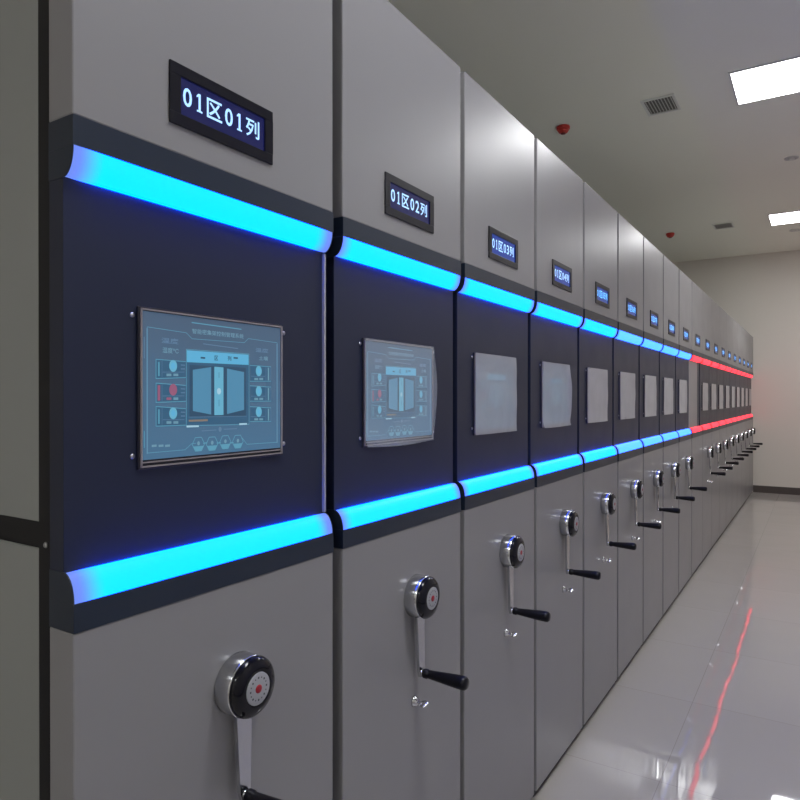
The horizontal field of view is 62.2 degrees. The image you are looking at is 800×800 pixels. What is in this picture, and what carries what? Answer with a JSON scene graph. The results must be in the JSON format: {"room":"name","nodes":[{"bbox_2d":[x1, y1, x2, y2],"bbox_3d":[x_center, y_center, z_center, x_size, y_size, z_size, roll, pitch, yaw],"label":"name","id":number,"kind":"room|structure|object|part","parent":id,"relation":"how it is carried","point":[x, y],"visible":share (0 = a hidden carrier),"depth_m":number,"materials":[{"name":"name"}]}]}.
{"room":"archive storage room","nodes":[
{"label":"archive storage room","id":0,"kind":"room"},
{"bbox_2d":[388,0,799,262],"bbox_3d":[1.066,-2.352,3.906,6.000,0.100,16.355,0,0,32],"label":"ceiling","id":1,"kind":"structure","parent":0,"point":[588,66],"depth_m":5.02,"materials":[{"name":"white paint"}]},
{"bbox_2d":[556,124,569,134],"bbox_3d":[1.377,-2.275,5.596,0.112,0.063,0.112,0,0,32],"label":"smoke detector","id":2,"kind":"object","parent":1,"relation":"attached to","point":[562,129],"visible":1,"depth_m":5.56,"materials":[{"name":"red plastic"}]},
{"bbox_2d":[640,93,680,116],"bbox_3d":[2.036,-2.299,5.175,0.244,0.012,0.310,0,0,32],"label":"ceiling vent","id":3,"kind":"object","parent":1,"relation":"in","point":[666,103],"visible":1,"depth_m":5.17,"materials":[{"name":"white metal"}]},
{"bbox_2d":[666,232,674,237],"bbox_3d":[3.759,-2.286,9.223,0.112,0.063,0.112,0,0,32],"label":"smoke detector","id":4,"kind":"object","parent":1,"relation":"attached to","point":[671,234],"visible":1,"depth_m":9.19,"materials":[{"name":"red plastic"}]},
{"bbox_2d":[712,222,734,229],"bbox_3d":[4.288,-2.310,8.795,0.244,0.012,0.310,0,0,32],"label":"ceiling vent","id":5,"kind":"object","parent":1,"relation":"in","point":[725,225],"visible":1,"depth_m":8.79,"materials":[{"name":"grey metal"}]},
{"bbox_2d":[728,56,799,105],"bbox_3d":[2.975,-2.299,4.596,1.200,0.010,0.600,0,0,32],"label":"recessed light","id":6,"kind":"object","parent":1,"relation":"in","point":[778,78],"visible":1,"depth_m":4.77,"materials":[{"name":"white plastic"}]},
{"bbox_2d":[768,210,799,225],"bbox_3d":[5.256,-2.309,8.205,1.200,0.010,0.600,0,0,32],"label":"recessed light","id":7,"kind":"object","parent":1,"relation":"in","point":[793,216],"visible":1,"depth_m":8.43,"materials":[{"name":"white plastic"}]},
{"bbox_2d":[784,155,798,160],"bbox_3d":[3.731,-2.300,6.319,0.120,0.018,0.120,0,0,32],"label":"ceiling fitting","id":8,"kind":"object","parent":1,"relation":"attached to","point":[789,158],"visible":1,"depth_m":6.30,"materials":[{"name":"grey"}]},
{"bbox_2d":[530,492,799,799],"bbox_3d":[1.066,1.538,3.918,6.000,0.100,16.355,0,0,32],"label":"floor","id":9,"kind":"structure","parent":0,"point":[707,707],"depth_m":3.38,"materials":[{"name":"tile"}]},
{"bbox_2d":[0,0,332,799],"bbox_3d":[-0.978,0.260,1.613,1.904,2.470,0.592,0,0,32],"label":"shelving unit","id":10,"kind":"object","parent":9,"relation":"on","point":[166,214],"visible":1,"depth_m":1.08,"materials":[{"name":"grey metal"}]},
{"bbox_3d":[-0.339,-0.037,1.208,0.035,0.650,0.590,0,0,32],"label":"control panel","id":11,"kind":"part","parent":10,"relation":"part of","materials":[{"name":"blue"}]},
{"bbox_3d":[-0.329,-0.689,1.200,0.060,0.569,0.592,0,0,32],"label":"door","id":12,"kind":"part","parent":10,"relation":"part of","materials":[{"name":"grey metal"}]},
{"bbox_3d":[-0.329,0.898,1.204,0.060,1.136,0.592,0,0,32],"label":"door","id":13,"kind":"part","parent":10,"relation":"part of","materials":[{"name":"grey metal"}]},
{"bbox_3d":[-0.309,-0.501,1.172,0.004,0.101,0.238,0,0,32],"label":"sign frame","id":14,"kind":"part","parent":10,"relation":"part of","materials":[{"name":"black"}]},
{"bbox_3d":[-0.277,0.630,1.188,0.020,0.172,0.037,0,0,32],"label":"crank arm","id":15,"kind":"part","parent":10,"relation":"part of","materials":[{"name":"silver metal"}]},
{"bbox_3d":[-0.166,-0.037,1.445,0.008,0.562,0.006,0,0,32],"label":"edge trim","id":16,"kind":"part","parent":10,"relation":"part of","materials":[{"name":"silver metal"}]},
{"bbox_2d":[323,0,468,799],"bbox_3d":[-0.649,0.259,2.134,1.904,2.470,0.570,0,0,32],"label":"shelving unit","id":17,"kind":"object","parent":9,"relation":"on","point":[393,263],"visible":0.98,"depth_m":1.65,"materials":[{"name":"grey metal"}]},
{"bbox_3d":[-0.010,-0.038,1.729,0.035,0.650,0.568,0,0,32],"label":"control panel","id":18,"kind":"part","parent":17,"relation":"part of","materials":[{"name":"blue"}]},
{"bbox_3d":[0.000,-0.691,1.720,0.060,0.569,0.570,0,0,32],"label":"door","id":19,"kind":"part","parent":17,"relation":"part of","materials":[{"name":"grey metal"}]},
{"bbox_3d":[0.000,0.897,1.725,0.060,1.136,0.570,0,0,32],"label":"door","id":20,"kind":"part","parent":17,"relation":"part of","materials":[{"name":"grey metal"}]},
{"bbox_3d":[0.027,-0.503,1.704,0.004,0.101,0.238,0,0,32],"label":"sign frame","id":21,"kind":"part","parent":17,"relation":"part of","materials":[{"name":"black"}]},
{"bbox_3d":[0.056,0.629,1.715,0.020,0.172,0.037,0,0,32],"label":"crank arm","id":22,"kind":"part","parent":17,"relation":"part of","materials":[{"name":"silver metal"}]},
{"bbox_2d":[453,72,550,799],"bbox_3d":[-0.330,0.257,2.637,1.904,2.470,0.570,0,0,32],"label":"shelving unit","id":23,"kind":"object","parent":9,"relation":"on","point":[494,297],"visible":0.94,"depth_m":2.17,"materials":[{"name":"grey metal"}]},
{"bbox_3d":[0.308,-0.040,2.233,0.035,0.650,0.568,0,0,32],"label":"control panel","id":24,"kind":"part","parent":23,"relation":"part of","materials":[{"name":"blue"}]},
{"bbox_3d":[0.319,-0.692,2.224,0.060,0.569,0.570,0,0,32],"label":"door","id":25,"kind":"part","parent":23,"relation":"part of","materials":[{"name":"grey metal"}]},
{"bbox_3d":[0.319,0.895,2.229,0.060,1.136,0.570,0,0,32],"label":"door","id":26,"kind":"part","parent":23,"relation":"part of","materials":[{"name":"grey metal"}]},
{"bbox_3d":[0.346,-0.504,2.208,0.004,0.101,0.238,0,0,32],"label":"sign frame","id":27,"kind":"part","parent":23,"relation":"part of","materials":[{"name":"black"}]},
{"bbox_3d":[0.374,0.627,2.218,0.020,0.172,0.037,0,0,32],"label":"crank arm","id":28,"kind":"part","parent":23,"relation":"part of","materials":[{"name":"silver metal"}]},
{"bbox_2d":[528,138,600,796],"bbox_3d":[-0.012,0.256,3.141,1.904,2.470,0.570,0,0,32],"label":"shelving unit","id":29,"kind":"object","parent":9,"relation":"on","point":[556,314],"visible":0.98,"depth_m":2.67,"materials":[{"name":"grey metal"}]},
{"bbox_3d":[0.627,-0.041,2.736,0.035,0.650,0.568,0,0,32],"label":"control panel","id":30,"kind":"part","parent":29,"relation":"part of","materials":[{"name":"blue"}]},
{"bbox_3d":[0.637,-0.694,2.728,0.060,0.569,0.570,0,0,32],"label":"door","id":31,"kind":"part","parent":29,"relation":"part of","materials":[{"name":"grey metal"}]},
{"bbox_3d":[0.637,0.894,2.732,0.060,1.136,0.570,0,0,32],"label":"door","id":32,"kind":"part","parent":29,"relation":"part of","materials":[{"name":"grey metal"}]},
{"bbox_3d":[0.664,-0.505,2.711,0.004,0.101,0.238,0,0,32],"label":"sign frame","id":33,"kind":"part","parent":29,"relation":"part of","materials":[{"name":"black"}]},
{"bbox_3d":[0.690,0.626,2.718,0.020,0.172,0.037,0,-2,32],"label":"crank arm","id":34,"kind":"part","parent":29,"relation":"part of","materials":[{"name":"silver metal"}]},
{"bbox_2d":[577,182,636,729],"bbox_3d":[0.307,0.254,3.645,1.904,2.470,0.570,0,0,32],"label":"shelving unit","id":35,"kind":"object","parent":9,"relation":"on","point":[599,325],"visible":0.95,"depth_m":3.17,"materials":[{"name":"grey metal"}]},
{"bbox_3d":[0.945,-0.043,3.240,0.035,0.650,0.568,0,0,32],"label":"control panel","id":36,"kind":"part","parent":35,"relation":"part of","materials":[{"name":"blue"}]},
{"bbox_3d":[0.956,0.892,3.236,0.060,1.136,0.570,0,0,32],"label":"door","id":37,"kind":"part","parent":35,"relation":"part of","materials":[{"name":"grey metal"}]},
{"bbox_3d":[0.956,-0.695,3.232,0.060,0.569,0.570,0,0,32],"label":"door","id":38,"kind":"part","parent":35,"relation":"part of","materials":[{"name":"grey metal"}]},
{"bbox_3d":[0.983,-0.507,3.215,0.004,0.101,0.238,0,0,32],"label":"sign frame","id":39,"kind":"part","parent":35,"relation":"part of","materials":[{"name":"black"}]},
{"bbox_3d":[1.014,0.624,3.231,0.020,0.172,0.037,0,3,32],"label":"crank arm","id":40,"kind":"part","parent":35,"relation":"part of","materials":[{"name":"silver metal"}]},
{"bbox_2d":[612,213,661,681],"bbox_3d":[0.625,0.253,4.149,1.904,2.470,0.570,0,0,32],"label":"shelving unit","id":41,"kind":"object","parent":9,"relation":"on","point":[628,338],"visible":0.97,"depth_m":3.69,"materials":[{"name":"grey metal"}]},
{"bbox_3d":[1.264,-0.044,3.744,0.035,0.650,0.568,0,0,32],"label":"control panel","id":42,"kind":"part","parent":41,"relation":"part of","materials":[{"name":"blue"}]},
{"bbox_3d":[1.274,-0.697,3.735,0.060,0.569,0.570,0,0,32],"label":"door","id":43,"kind":"part","parent":41,"relation":"part of","materials":[{"name":"grey metal"}]},
{"bbox_3d":[1.274,0.891,3.740,0.060,1.136,0.570,0,0,32],"label":"door","id":44,"kind":"part","parent":41,"relation":"part of","materials":[{"name":"grey metal"}]},
{"bbox_3d":[1.301,-0.508,3.719,0.004,0.101,0.238,0,0,32],"label":"sign frame","id":45,"kind":"part","parent":41,"relation":"part of","materials":[{"name":"black plastic"}]},
{"bbox_3d":[1.332,0.623,3.733,0.020,0.172,0.037,0,2,32],"label":"crank arm","id":46,"kind":"part","parent":41,"relation":"part of","materials":[{"name":"silver metal"}]},
{"bbox_2d":[638,237,679,645],"bbox_3d":[0.944,0.251,4.652,1.904,2.470,0.570,0,0,32],"label":"shelving unit","id":47,"kind":"object","parent":9,"relation":"on","point":[652,343],"visible":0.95,"depth_m":4.20,"materials":[{"name":"grey metal"}]},
{"bbox_3d":[1.582,-0.046,4.248,0.035,0.650,0.568,0,0,32],"label":"control panel","id":48,"kind":"part","parent":47,"relation":"part of","materials":[{"name":"blue"}]},
{"bbox_3d":[1.593,-0.698,4.239,0.060,0.569,0.570,0,0,32],"label":"door","id":49,"kind":"part","parent":47,"relation":"part of","materials":[{"name":"grey metal"}]},
{"bbox_3d":[1.593,0.889,4.244,0.060,1.136,0.570,0,0,32],"label":"door","id":50,"kind":"part","parent":47,"relation":"part of","materials":[{"name":"grey metal"}]},
{"bbox_3d":[1.620,-0.510,4.223,0.004,0.101,0.238,0,0,32],"label":"sign frame","id":51,"kind":"part","parent":47,"relation":"part of","materials":[{"name":"black"}]},
{"bbox_3d":[1.649,0.621,4.234,0.020,0.172,0.037,0,0,32],"label":"crank arm","id":52,"kind":"part","parent":47,"relation":"part of","materials":[{"name":"silver metal"}]},
{"bbox_2d":[659,255,694,617],"bbox_3d":[1.262,0.250,5.156,1.904,2.470,0.570,0,0,32],"label":"shelving unit","id":53,"kind":"object","parent":9,"relation":"on","point":[671,465],"visible":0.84,"depth_m":4.68,"materials":[{"name":"grey metal"}]},
{"bbox_3d":[1.901,-0.047,4.752,0.035,0.650,0.568,0,0,32],"label":"control panel","id":54,"kind":"part","parent":53,"relation":"part of","materials":[{"name":"blue"}]},
{"bbox_3d":[1.911,0.888,4.748,0.060,1.136,0.570,0,0,32],"label":"door","id":55,"kind":"part","parent":53,"relation":"part of","materials":[{"name":"grey metal"}]},
{"bbox_3d":[1.911,-0.700,4.743,0.060,0.569,0.570,0,0,32],"label":"door","id":56,"kind":"part","parent":53,"relation":"part of","materials":[{"name":"grey metal"}]},
{"bbox_3d":[1.938,-0.511,4.726,0.004,0.101,0.238,0,0,32],"label":"sign frame","id":57,"kind":"part","parent":53,"relation":"part of","materials":[{"name":"black"}]},
{"bbox_3d":[1.965,0.620,4.734,0.020,0.172,0.037,0,-2,32],"label":"crank arm","id":58,"kind":"part","parent":53,"relation":"part of","materials":[{"name":"silver metal"}]},
{"bbox_2d":[675,269,706,595],"bbox_3d":[1.581,0.248,5.660,1.904,2.470,0.570,0,0,32],"label":"shelving unit","id":59,"kind":"object","parent":9,"relation":"on","point":[686,461],"visible":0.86,"depth_m":5.21,"materials":[{"name":"grey metal"}]},
{"bbox_3d":[2.219,-0.049,5.255,0.035,0.650,0.568,0,0,32],"label":"control panel","id":60,"kind":"part","parent":59,"relation":"part of","materials":[{"name":"blue"}]},
{"bbox_3d":[2.230,0.886,5.251,0.060,1.136,0.570,0,0,32],"label":"door","id":61,"kind":"part","parent":59,"relation":"part of","materials":[{"name":"grey metal"}]},
{"bbox_3d":[2.230,-0.701,5.247,0.060,0.569,0.570,0,0,32],"label":"door","id":62,"kind":"part","parent":59,"relation":"part of","materials":[{"name":"grey metal"}]},
{"bbox_3d":[2.257,-0.513,5.230,0.004,0.101,0.238,0,0,32],"label":"sign frame","id":63,"kind":"part","parent":59,"relation":"part of","materials":[{"name":"black"}]},
{"bbox_2d":[688,281,702,577],"bbox_3d":[1.842,0.247,6.213,1.754,2.470,0.594,0,0,32],"label":"shelving unit","id":64,"kind":"object","parent":9,"relation":"on","point":[697,293],"visible":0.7,"depth_m":5.71,"materials":[{"name":"grey metal"}]},
{"bbox_3d":[2.504,-0.050,5.706,0.035,0.650,0.442,0,0,32],"label":"blank panel","id":65,"kind":"part","parent":64,"relation":"part of","materials":[{"name":"grey metal"}]},
{"bbox_3d":[2.554,0.885,5.765,0.060,1.136,0.594,0,0,32],"label":"door","id":66,"kind":"part","parent":64,"relation":"part of","materials":[{"name":"grey metal"}]},
{"bbox_3d":[2.554,-0.703,5.760,0.060,0.569,0.594,0,0,32],"label":"door","id":67,"kind":"part","parent":64,"relation":"part of","materials":[{"name":"grey metal"}]},
{"bbox_3d":[2.660,-0.051,5.957,0.031,0.650,0.149,0,0,32],"label":"control panel","id":68,"kind":"part","parent":64,"relation":"part of","materials":[{"name":"blue"}]},
{"bbox_2d":[699,291,725,560],"bbox_3d":[2.225,0.245,6.680,1.904,2.470,0.594,0,0,32],"label":"shelving unit","id":69,"kind":"object","parent":9,"relation":"on","point":[708,450],"visible":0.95,"depth_m":6.22,"materials":[{"name":"grey metal"}]},
{"bbox_3d":[2.864,-0.052,6.275,0.035,0.650,0.592,0,0,32],"label":"control panel","id":70,"kind":"part","parent":69,"relation":"part of","materials":[{"name":"blue"}]},
{"bbox_3d":[2.874,0.883,6.271,0.060,1.136,0.594,0,0,32],"label":"door","id":71,"kind":"part","parent":69,"relation":"part of","materials":[{"name":"grey metal"}]},
{"bbox_3d":[2.874,-0.704,6.266,0.060,0.569,0.594,0,0,32],"label":"door","id":72,"kind":"part","parent":69,"relation":"part of","materials":[{"name":"grey metal"}]},
{"bbox_3d":[2.901,-0.516,6.250,0.004,0.101,0.238,0,0,32],"label":"sign frame","id":73,"kind":"part","parent":69,"relation":"part of","materials":[{"name":"black plastic"}]},
{"bbox_2d":[709,300,732,549],"bbox_3d":[2.545,0.244,7.186,1.904,2.470,0.594,0,0,32],"label":"shelving unit","id":74,"kind":"object","parent":9,"relation":"on","point":[715,364],"visible":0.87,"depth_m":6.73,"materials":[{"name":"grey metal"}]},
{"bbox_3d":[3.184,-0.053,6.781,0.035,0.650,0.592,0,0,32],"label":"control panel","id":75,"kind":"part","parent":74,"relation":"part of","materials":[{"name":"blue"}]},
{"bbox_3d":[3.195,0.882,6.777,0.060,1.136,0.594,0,0,32],"label":"door","id":76,"kind":"part","parent":74,"relation":"part of","materials":[{"name":"grey metal"}]},
{"bbox_3d":[3.195,-0.706,6.773,0.060,0.569,0.594,0,0,32],"label":"door","id":77,"kind":"part","parent":74,"relation":"part of","materials":[{"name":"grey metal"}]},
{"bbox_2d":[717,307,738,536],"bbox_3d":[2.865,0.242,7.692,1.904,2.470,0.594,0,0,32],"label":"shelving unit","id":78,"kind":"object","parent":9,"relation":"on","point":[720,370],"visible":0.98,"depth_m":7.23,"materials":[{"name":"grey metal"}]},
{"bbox_3d":[3.504,-0.055,7.288,0.035,0.650,0.592,0,0,32],"label":"control panel","id":79,"kind":"part","parent":78,"relation":"part of","materials":[{"name":"blue"}]},
{"bbox_3d":[3.514,0.880,7.284,0.060,1.136,0.594,0,0,32],"label":"door","id":80,"kind":"part","parent":78,"relation":"part of","materials":[{"name":"grey metal"}]},
{"bbox_3d":[3.514,-0.707,7.279,0.060,0.569,0.594,0,0,32],"label":"door","id":81,"kind":"part","parent":78,"relation":"part of","materials":[{"name":"grey metal"}]},
{"bbox_2d":[724,313,743,528],"bbox_3d":[3.186,0.241,8.199,1.904,2.470,0.594,0,0,32],"label":"shelving unit","id":82,"kind":"object","parent":9,"relation":"on","point":[729,458],"visible":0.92,"depth_m":7.75,"materials":[{"name":"grey metal"}]},
{"bbox_3d":[3.824,-0.056,7.794,0.035,0.650,0.592,0,0,32],"label":"control panel","id":83,"kind":"part","parent":82,"relation":"part of","materials":[{"name":"blue"}]},
{"bbox_3d":[3.835,-0.709,7.785,0.060,0.569,0.594,0,0,32],"label":"door","id":84,"kind":"part","parent":82,"relation":"part of","materials":[{"name":"grey metal"}]},
{"bbox_3d":[3.835,0.879,7.790,0.060,1.136,0.594,0,0,32],"label":"door","id":85,"kind":"part","parent":82,"relation":"part of","materials":[{"name":"grey metal"}]},
{"bbox_2d":[730,318,748,521],"bbox_3d":[3.506,0.239,8.705,1.904,2.470,0.594,0,0,32],"label":"shelving unit","id":86,"kind":"object","parent":9,"relation":"on","point":[734,323],"visible":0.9,"depth_m":8.25,"materials":[{"name":"grey metal"}]},
{"bbox_3d":[4.144,-0.058,8.300,0.035,0.650,0.592,0,0,32],"label":"control panel","id":87,"kind":"part","parent":86,"relation":"part of","materials":[{"name":"blue"}]},
{"bbox_3d":[4.155,-0.710,8.292,0.060,0.569,0.594,0,0,32],"label":"door","id":88,"kind":"part","parent":86,"relation":"part of","materials":[{"name":"grey metal"}]},
{"bbox_3d":[4.155,0.877,8.296,0.060,1.136,0.594,0,0,32],"label":"door","id":89,"kind":"part","parent":86,"relation":"part of","materials":[{"name":"grey metal"}]},
{"bbox_2d":[735,323,752,511],"bbox_3d":[3.826,0.238,9.211,1.904,2.470,0.594,0,0,32],"label":"shelving unit","id":90,"kind":"object","parent":9,"relation":"on","point":[739,328],"visible":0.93,"depth_m":8.76,"materials":[{"name":"grey metal"}]},
{"bbox_3d":[4.464,-0.059,8.807,0.035,0.650,0.592,0,0,32],"label":"control panel","id":91,"kind":"part","parent":90,"relation":"part of","materials":[{"name":"blue"}]},
{"bbox_3d":[4.475,-0.712,8.798,0.060,0.569,0.594,0,0,32],"label":"door","id":92,"kind":"part","parent":90,"relation":"part of","materials":[{"name":"grey metal"}]},
{"bbox_3d":[4.475,0.876,8.803,0.060,1.136,0.594,0,0,32],"label":"door","id":93,"kind":"part","parent":90,"relation":"part of","materials":[{"name":"grey metal"}]},
{"bbox_2d":[740,327,755,507],"bbox_3d":[4.146,0.236,9.717,1.904,2.470,0.594,0,0,32],"label":"shelving unit","id":94,"kind":"object","parent":9,"relation":"on","point":[746,433],"visible":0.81,"depth_m":9.26,"materials":[{"name":"grey metal"}]},
{"bbox_3d":[4.784,-0.061,9.313,0.035,0.650,0.592,0,0,32],"label":"control panel","id":95,"kind":"part","parent":94,"relation":"part of","materials":[{"name":"black"}]},
{"bbox_3d":[4.795,-0.713,9.304,0.060,0.569,0.594,0,0,32],"label":"door","id":96,"kind":"part","parent":94,"relation":"part of","materials":[{"name":"grey metal"}]},
{"bbox_3d":[4.795,0.874,9.309,0.060,1.136,0.594,0,0,32],"label":"door","id":97,"kind":"part","parent":94,"relation":"part of","materials":[{"name":"grey metal"}]},
{"bbox_2d":[744,331,759,500],"bbox_3d":[4.466,0.235,10.224,1.904,2.470,0.594,0,0,32],"label":"shelving unit","id":98,"kind":"object","parent":9,"relation":"on","point":[747,375],"visible":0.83,"depth_m":9.77,"materials":[{"name":"grey metal"}]},
{"bbox_3d":[5.104,-0.062,9.819,0.035,0.650,0.592,0,0,32],"label":"control panel","id":99,"kind":"part","parent":98,"relation":"part of","materials":[{"name":"black"}]},
{"bbox_3d":[5.115,-0.715,9.811,0.060,0.569,0.594,0,0,32],"label":"door","id":100,"kind":"part","parent":98,"relation":"part of","materials":[{"name":"grey metal"}]},
{"bbox_3d":[5.115,0.873,9.815,0.060,1.136,0.594,0,0,32],"label":"door","id":101,"kind":"part","parent":98,"relation":"part of","materials":[{"name":"grey metal"}]},
{"bbox_2d":[748,335,762,496],"bbox_3d":[4.786,0.233,10.730,1.904,2.470,0.594,0,0,32],"label":"shelving unit","id":102,"kind":"object","parent":9,"relation":"on","point":[751,337],"visible":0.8,"depth_m":10.31,"materials":[{"name":"grey metal"}]},
{"bbox_3d":[5.424,-0.064,10.326,0.035,0.650,0.592,0,0,32],"label":"control panel","id":103,"kind":"part","parent":102,"relation":"part of","materials":[{"name":"black"}]},
{"bbox_3d":[5.435,0.871,10.322,0.060,1.136,0.594,0,0,32],"label":"door","id":104,"kind":"part","parent":102,"relation":"part of","materials":[{"name":"grey metal"}]},
{"bbox_3d":[5.435,-0.716,10.317,0.060,0.569,0.594,0,0,32],"label":"door","id":105,"kind":"part","parent":102,"relation":"part of","materials":[{"name":"grey metal"}]},
{"bbox_2d":[673,250,799,491],"bbox_3d":[5.409,-0.427,10.782,6.000,3.790,0.100,0,0,32],"label":"wall","id":106,"kind":"structure","parent":0,"point":[760,292],"depth_m":10.46,"materials":[{"name":"white paint"}]},
{"bbox_2d":[753,485,799,494],"bbox_3d":[6.727,1.416,9.888,2.586,0.110,0.012,0,0,32],"label":"baseboard","id":107,"kind":"structure","parent":106,"relation":"attached to","point":[756,488],"depth_m":10.40,"materials":[{"name":"grey"}]}
]}

